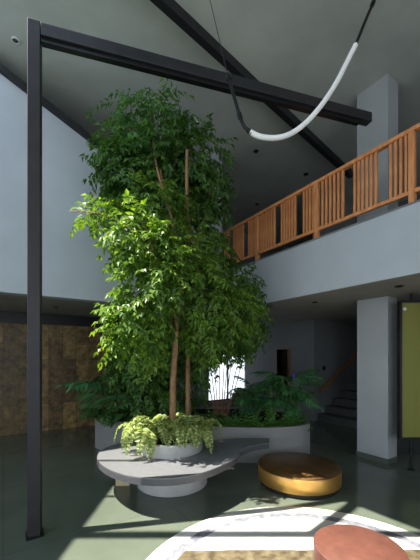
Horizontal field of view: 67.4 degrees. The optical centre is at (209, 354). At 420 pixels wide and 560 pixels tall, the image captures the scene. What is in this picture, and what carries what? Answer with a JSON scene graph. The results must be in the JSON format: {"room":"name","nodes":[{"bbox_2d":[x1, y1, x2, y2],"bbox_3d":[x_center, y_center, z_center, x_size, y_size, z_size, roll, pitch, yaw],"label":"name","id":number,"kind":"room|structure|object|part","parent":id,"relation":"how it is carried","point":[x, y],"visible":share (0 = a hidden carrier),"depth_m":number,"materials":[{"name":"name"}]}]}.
{"room":"lobby","nodes":[
{"label":"lobby","id":0,"kind":"room"},
{"bbox_2d":[0,322,157,435],"bbox_3d":[-5.260,0.372,5.548,9.300,2.456,0.150,0,0,-33],"label":"wall","id":1,"kind":"structure","parent":0,"point":[68,352],"depth_m":6.71,"materials":[{"name":"brown stone"}]},
{"bbox_2d":[0,311,156,328],"bbox_3d":[-5.193,-0.748,5.446,9.300,0.216,0.086,0,0,-33],"label":"trim","id":2,"kind":"structure","parent":1,"relation":"attached to","point":[5,316],"depth_m":6.67,"materials":[{"name":"metal"}]},
{"bbox_2d":[0,294,182,318],"bbox_3d":[-4.825,-1.011,4.996,9.420,0.298,2.950,0,0,-33],"label":"ceiling","id":3,"kind":"structure","parent":0,"point":[10,303],"depth_m":5.60,"materials":[{"name":"paint"}]},
{"bbox_2d":[0,74,209,308],"bbox_3d":[-3.961,-2.479,3.680,9.420,3.238,0.200,0,0,-33],"label":"wall","id":4,"kind":"structure","parent":0,"point":[71,269],"depth_m":4.64,"materials":[{"name":"paint"}]},
{"bbox_2d":[0,63,212,232],"bbox_3d":[-1.538,-3.199,5.110,3.794,1.717,0.068,0,0,-33],"label":"beam","id":5,"kind":"structure","parent":4,"relation":"attached to","point":[4,71],"depth_m":4.60,"materials":[{"name":"metal"}]},
{"bbox_2d":[204,146,221,289],"bbox_3d":[0.061,-2.480,6.355,0.240,3.240,0.264,0,0,-33],"label":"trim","id":6,"kind":"structure","parent":4,"relation":"attached to","point":[213,155],"depth_m":6.27,"materials":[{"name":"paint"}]},
{"bbox_2d":[0,0,419,246],"bbox_3d":[1.403,-4.175,2.417,17.000,0.150,14.500,0,0,-33],"label":"ceiling","id":7,"kind":"structure","parent":0,"point":[301,46],"depth_m":4.45,"materials":[{"name":"white paint"}]},
{"bbox_2d":[11,36,19,44],"bbox_3d":[-2.532,-4.093,4.100,0.100,0.013,0.100,0,0,-33],"label":"recessed light","id":8,"kind":"object","parent":7,"relation":"in","point":[15,40],"visible":1,"depth_m":4.09,"materials":[{"name":"grey metal"}]},
{"bbox_2d":[150,0,352,178],"bbox_3d":[0.561,-4.030,4.616,7.117,0.136,0.100,0,0,-43],"label":"ceiling beam","id":9,"kind":"structure","parent":7,"relation":"attached to","point":[172,9],"depth_m":4.24,"materials":[{"name":"metal"}]},
{"bbox_2d":[210,0,375,140],"bbox_3d":[0.612,-2.920,2.583,1.830,2.350,0.073,0,0,-6],"label":"pendant lamp","id":10,"kind":"object","parent":7,"relation":"hanging from","point":[325,99],"visible":1,"depth_m":2.59,"materials":[{"name":"white plastic diffuser"},{"name":"black metal"}]},
{"bbox_3d":[0.233,-2.007,2.527,0.205,0.446,0.026,0,0,-8],"label":"arm","id":11,"kind":"part","parent":10,"relation":"part of","materials":[{"name":"black metal"}]},
{"bbox_3d":[1.323,-2.849,2.679,0.216,0.478,0.026,0,0,-7],"label":"arm","id":12,"kind":"part","parent":10,"relation":"part of","materials":[{"name":"black metal"}]},
{"bbox_2d":[0,399,419,559],"bbox_3d":[1.403,1.650,2.417,17.000,0.100,14.500,0,0,-33],"label":"floor","id":13,"kind":"structure","parent":0,"point":[85,516],"depth_m":3.51,"materials":[{"name":"green stone"}]},
{"bbox_2d":[97,438,268,497],"bbox_3d":[-0.229,1.390,3.726,2.220,0.420,1.401,0,0,-3],"label":"bench","id":14,"kind":"object","parent":13,"relation":"on","point":[167,478],"visible":0.87,"depth_m":3.52,"materials":[{"name":"grey concrete"}]},
{"bbox_2d":[138,438,201,458],"bbox_3d":[-0.500,1.107,3.970,0.810,0.145,0.810,0,0,-33],"label":"planter","id":15,"kind":"object","parent":14,"relation":"on","point":[162,451],"visible":0.37,"depth_m":3.60,"materials":[{"name":"concrete"}]},
{"bbox_2d":[113,418,175,458],"bbox_3d":[-0.804,0.963,3.849,0.711,0.363,0.823,0,0,-33],"label":"potted fern","id":16,"kind":"object","parent":15,"relation":"on","point":[145,431],"visible":0.77,"depth_m":3.55,"materials":[{"name":"green plant"}]},
{"bbox_2d":[125,414,176,443],"bbox_3d":[-0.734,0.952,4.074,0.750,0.344,0.709,0,0,-11],"label":"potted fern","id":17,"kind":"object","parent":15,"relation":"on","point":[134,418],"visible":0.21,"depth_m":3.95,"materials":[{"name":"green plant"}]},
{"bbox_2d":[127,416,185,445],"bbox_3d":[-0.626,0.953,3.912,0.731,0.338,0.634,0,0,-33],"label":"potted fern","id":18,"kind":"object","parent":15,"relation":"in","point":[143,422],"visible":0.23,"depth_m":3.74,"materials":[{"name":"green plant"}]},
{"bbox_2d":[70,167,273,439],"bbox_3d":[-0.372,-0.601,3.922,2.624,3.442,1.476,0,0,-18],"label":"tree","id":19,"kind":"object","parent":15,"relation":"in","point":[155,275],"visible":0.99,"depth_m":3.69,"materials":[{"name":"green plant"}]},
{"bbox_2d":[152,412,201,441],"bbox_3d":[-0.424,0.964,4.172,0.783,0.345,0.699,0,0,-1],"label":"potted fern","id":20,"kind":"object","parent":15,"relation":"in","point":[178,413],"visible":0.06,"depth_m":4.21,"materials":[{"name":"green plant"}]},
{"bbox_2d":[156,415,213,448],"bbox_3d":[-0.322,0.939,3.909,0.696,0.370,0.738,0,0,-33],"label":"potted fern","id":21,"kind":"object","parent":15,"relation":"in","point":[192,421],"visible":0.51,"depth_m":3.67,"materials":[{"name":"green plant"}]},
{"bbox_2d":[165,415,223,453],"bbox_3d":[-0.219,0.965,3.968,0.751,0.399,0.754,0,0,-10],"label":"potted fern","id":22,"kind":"object","parent":15,"relation":"on","point":[204,424],"visible":0.57,"depth_m":3.75,"materials":[{"name":"green plant"}]},
{"bbox_2d":[25,17,371,540],"bbox_3d":[0.160,-0.685,3.354,3.780,4.570,0.172,0,0,-18],"label":"frame","id":23,"kind":"object","parent":13,"relation":"on","point":[39,35],"visible":0.98,"depth_m":2.80,"materials":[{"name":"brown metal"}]},
{"bbox_3d":[-1.557,-0.670,2.800,0.100,4.540,0.095,0,0,-17],"label":"post","id":24,"kind":"part","parent":23,"relation":"part of","materials":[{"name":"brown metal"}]},
{"bbox_3d":[-1.557,1.594,2.800,0.140,0.012,0.140,0,0,-33],"label":"plate","id":25,"kind":"part","parent":23,"relation":"part of","materials":[{"name":"black metal"}]},
{"bbox_2d":[95,405,309,462],"bbox_3d":[-0.113,1.340,5.708,3.731,0.520,2.022,0,0,2],"label":"planter bed","id":26,"kind":"object","parent":13,"relation":"on","point":[296,438],"visible":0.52,"depth_m":4.76,"materials":[{"name":"concrete"}]},
{"bbox_2d":[53,373,151,414],"bbox_3d":[-1.730,0.646,5.086,1.494,0.991,1.467,0,0,28],"label":"leaf plant","id":27,"kind":"object","parent":26,"relation":"in","point":[95,384],"visible":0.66,"depth_m":5.04,"materials":[{"name":"green plant"}]},
{"bbox_2d":[80,405,130,427],"bbox_3d":[-1.731,1.007,5.303,0.908,0.280,0.873,0,0,-33],"label":"fern","id":28,"kind":"object","parent":26,"relation":"on","point":[97,414],"visible":0.72,"depth_m":5.08,"materials":[{"name":"green plant"}]},
{"bbox_2d":[97,383,137,409],"bbox_3d":[-1.561,0.803,5.704,1.118,0.680,1.136,0,0,20],"label":"leaf plant","id":29,"kind":"object","parent":26,"relation":"on","point":[117,383],"visible":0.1,"depth_m":5.50,"materials":[{"name":"green plant"}]},
{"bbox_2d":[98,407,149,426],"bbox_3d":[-1.425,1.018,5.283,0.877,0.248,0.783,0,0,-20],"label":"fern","id":30,"kind":"object","parent":26,"relation":"on","point":[118,417],"visible":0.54,"depth_m":5.05,"materials":[{"name":"green plant"}]},
{"bbox_2d":[79,77,275,418],"bbox_3d":[-0.389,-1.191,4.841,2.790,4.894,2.182,0,0,5],"label":"tree","id":31,"kind":"object","parent":26,"relation":"in","point":[156,156],"visible":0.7,"depth_m":4.40,"materials":[{"name":"green plant"}]},
{"bbox_3d":[-0.795,-3.042,4.300,1.785,1.191,1.019,0,0,-1],"label":"crown","id":32,"kind":"part","parent":31,"relation":"part of","materials":[{"name":"green plant"}]},
{"bbox_2d":[193,411,225,425],"bbox_3d":[-0.016,1.052,5.186,0.590,0.188,0.651,0,0,26],"label":"fern","id":33,"kind":"object","parent":26,"relation":"on","point":[204,414],"visible":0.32,"depth_m":5.26,"materials":[{"name":"green plant"}]},
{"bbox_2d":[205,410,226,425],"bbox_3d":[0.055,1.117,5.013,0.553,0.415,0.538,0,0,19],"label":"trailing plant","id":34,"kind":"object","parent":26,"relation":"in","point":[208,410],"visible":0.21,"depth_m":5.07,"materials":[{"name":"green plant"}]},
{"bbox_2d":[215,410,238,426],"bbox_3d":[0.274,1.123,5.011,0.478,0.404,0.544,0,0,-15],"label":"trailing plant","id":35,"kind":"object","parent":26,"relation":"in","point":[227,417],"visible":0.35,"depth_m":5.01,"materials":[{"name":"green plant"}]},
{"bbox_2d":[206,346,251,421],"bbox_3d":[0.227,0.483,5.282,0.982,1.320,0.634,0,0,11],"label":"shrub","id":36,"kind":"object","parent":26,"relation":"on","point":[214,370],"visible":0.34,"depth_m":5.24,"materials":[{"name":"green plant"}]},
{"bbox_2d":[227,411,256,426],"bbox_3d":[0.490,1.101,5.050,0.491,0.446,0.576,0,0,16],"label":"trailing plant","id":37,"kind":"object","parent":26,"relation":"in","point":[236,421],"visible":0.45,"depth_m":5.03,"materials":[{"name":"green plant"}]},
{"bbox_2d":[225,375,286,415],"bbox_3d":[0.802,0.758,5.489,1.113,0.770,1.258,0,0,-6],"label":"leaf plant","id":38,"kind":"object","parent":26,"relation":"on","point":[244,392],"visible":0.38,"depth_m":5.47,"materials":[{"name":"green plant"}]},
{"bbox_2d":[243,412,271,426],"bbox_3d":[0.697,1.113,5.029,0.460,0.416,0.579,0,0,-33],"label":"trailing plant","id":39,"kind":"object","parent":26,"relation":"in","point":[255,417],"visible":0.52,"depth_m":4.98,"materials":[{"name":"green plant"}]},
{"bbox_2d":[226,383,313,419],"bbox_3d":[0.991,0.791,5.061,1.319,0.702,1.345,0,0,22],"label":"leaf plant","id":40,"kind":"object","parent":26,"relation":"on","point":[245,401],"visible":0.76,"depth_m":4.97,"materials":[{"name":"green plant"}]},
{"bbox_2d":[255,411,287,426],"bbox_3d":[0.982,1.110,5.005,0.543,0.429,0.527,0,0,-33],"label":"trailing plant","id":41,"kind":"object","parent":26,"relation":"in","point":[271,416],"visible":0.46,"depth_m":5.00,"materials":[{"name":"green plant"}]},
{"bbox_2d":[269,409,296,425],"bbox_3d":[1.153,1.083,5.049,0.453,0.388,0.620,0,0,-33],"label":"trailing plant","id":42,"kind":"object","parent":26,"relation":"in","point":[285,419],"visible":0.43,"depth_m":5.02,"materials":[{"name":"green plant"}]},
{"bbox_2d":[247,369,327,423],"bbox_3d":[1.251,0.686,5.146,1.424,0.912,1.336,0,0,-33],"label":"leaf plant","id":43,"kind":"object","parent":26,"relation":"in","point":[273,379],"visible":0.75,"depth_m":4.91,"materials":[{"name":"green plant"}]},
{"bbox_2d":[281,411,312,431],"bbox_3d":[1.403,1.094,5.114,0.559,0.369,0.516,0,0,-33],"label":"trailing plant","id":44,"kind":"object","parent":26,"relation":"in","point":[298,422],"visible":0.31,"depth_m":5.07,"materials":[{"name":"green plant"}]},
{"bbox_2d":[231,390,254,406],"bbox_3d":[0.834,1.202,7.018,0.750,0.803,0.724,0,0,-33],"label":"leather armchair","id":45,"kind":"object","parent":13,"relation":"on","point":[233,400],"visible":0.02,"depth_m":7.19,"materials":[{"name":"black leather"}]},
{"bbox_2d":[146,507,419,559],"bbox_3d":[0.770,1.596,1.950,2.740,0.006,2.740,0,0,0],"label":"round rug","id":46,"kind":"object","parent":13,"relation":"on","point":[263,533],"visible":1,"depth_m":2.78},
{"bbox_2d":[313,524,408,559],"bbox_3d":[0.930,1.396,1.970,0.538,0.392,0.538,0,0,-33],"label":"table","id":47,"kind":"object","parent":46,"relation":"on","point":[337,541],"visible":1,"depth_m":1.99,"materials":[{"name":"leather"}]},
{"bbox_2d":[258,452,341,499],"bbox_3d":[1.110,1.484,3.950,1.006,0.232,1.006,0,0,-33],"label":"table","id":48,"kind":"object","parent":13,"relation":"on","point":[296,475],"visible":1,"depth_m":3.65,"materials":[{"name":"gold metal"}]},
{"bbox_2d":[318,376,356,428],"bbox_3d":[4.583,0.495,8.149,3.770,2.210,1.370,0,0,-33],"label":"staircase","id":49,"kind":"structure","parent":13,"relation":"on","point":[343,411],"depth_m":7.57,"materials":[{"name":"concrete"}]},
{"bbox_2d":[356,74,397,464],"bbox_3d":[2.579,-1.250,4.864,0.308,5.699,0.496,0,0,-33],"label":"concrete column","id":50,"kind":"structure","parent":13,"relation":"on","point":[376,317],"depth_m":4.70,"materials":[{"name":"paint"}]},
{"bbox_2d":[397,293,419,470],"bbox_3d":[3.143,0.371,4.408,1.021,2.458,0.100,0,0,-1],"label":"screen","id":51,"kind":"object","parent":13,"relation":"on","point":[408,311],"visible":1,"depth_m":4.39,"materials":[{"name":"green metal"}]},
{"bbox_3d":[3.143,0.209,4.400,0.950,1.872,0.024,0,0,0],"label":"panel","id":52,"kind":"part","parent":51,"relation":"part of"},
{"bbox_2d":[161,228,289,405],"bbox_3d":[-2.522,-1.250,8.393,17.000,5.700,0.200,0,0,-33],"label":"wall","id":53,"kind":"structure","parent":0,"point":[284,352],"depth_m":10.70,"materials":[{"name":"grey paint"}]},
{"bbox_2d":[209,347,245,401],"bbox_3d":[0.584,0.615,10.404,1.600,1.730,0.050,0,0,-33],"label":"window","id":54,"kind":"structure","parent":53,"relation":"in","point":[229,347],"depth_m":10.39,"materials":[{"name":"black metal"}]},
{"bbox_2d":[246,320,318,420],"bbox_3d":[1.904,0.370,8.758,0.200,2.460,2.550,0,0,-33],"label":"wall","id":55,"kind":"structure","parent":0,"point":[301,337],"depth_m":8.15,"materials":[{"name":"grey paint"}]},
{"bbox_2d":[276,349,289,401],"bbox_3d":[2.056,0.715,8.529,0.218,1.770,0.500,0,0,-33],"label":"door","id":56,"kind":"structure","parent":55,"relation":"in","point":[278,356],"depth_m":8.67,"materials":[{"name":"brown wood"}]},
{"bbox_2d":[171,273,419,328],"bbox_3d":[5.495,-1.216,4.986,7.340,0.708,14.300,0,0,-33],"label":"ceiling","id":57,"kind":"structure","parent":0,"point":[340,305],"depth_m":5.08,"materials":[{"name":"paint"}]},
{"bbox_2d":[221,202,419,303],"bbox_3d":[3.286,-1.230,1.646,0.040,0.740,11.144,0,0,-33],"label":"wall","id":58,"kind":"structure","parent":0,"point":[386,246],"depth_m":3.96,"materials":[{"name":"paint"}]},
{"bbox_2d":[232,199,419,269],"bbox_3d":[3.340,-1.610,1.682,0.190,0.020,11.144,0,0,-33],"label":"trim","id":59,"kind":"structure","parent":58,"relation":"on","point":[416,201],"depth_m":4.00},
{"bbox_2d":[222,123,419,265],"bbox_3d":[2.014,-2.035,3.674,0.070,0.830,6.330,0,0,-33],"label":"balcony railing","id":60,"kind":"object","parent":59,"relation":"on","point":[259,223],"visible":0.92,"depth_m":4.14,"materials":[{"name":"orange wood"}]},
{"bbox_3d":[0.827,-2.013,5.480,0.060,0.785,0.060,0,0,-33],"label":"post","id":61,"kind":"part","parent":60,"relation":"part of","materials":[{"name":"orange wood"}]},
{"bbox_3d":[1.508,-2.013,4.444,0.060,0.785,0.060,0,0,-33],"label":"post","id":62,"kind":"part","parent":60,"relation":"part of","materials":[{"name":"orange wood"}]},
{"bbox_3d":[2.014,-1.762,3.674,0.040,0.045,6.330,0,0,-33],"label":"rail","id":63,"kind":"part","parent":60,"relation":"part of","materials":[{"name":"orange wood"}]},
{"bbox_3d":[2.189,-2.013,3.407,0.060,0.785,0.060,0,0,-33],"label":"post","id":64,"kind":"part","parent":60,"relation":"part of","materials":[{"name":"orange wood"}]},
{"bbox_2d":[313,189,356,412],"bbox_3d":[4.513,-1.245,9.067,4.500,5.690,0.200,0,0,-33],"label":"wall","id":65,"kind":"structure","parent":0,"point":[337,340],"depth_m":8.10,"materials":[{"name":"grey paint"}]},
{"bbox_2d":[319,352,356,392],"bbox_3d":[3.983,-0.052,8.525,3.223,1.937,0.127,0,0,-33],"label":"stair handrail","id":66,"kind":"object","parent":65,"relation":"attached to","point":[354,356],"visible":0.48,"depth_m":7.99,"materials":[{"name":"brown wood"}]},
{"bbox_2d":[398,195,419,206],"bbox_3d":[7.824,-2.835,4.481,0.200,2.526,10.900,0,0,-33],"label":"wall","id":67,"kind":"structure","parent":0,"point":[402,203],"depth_m":8.36,"materials":[{"name":"paint"}]}
]}

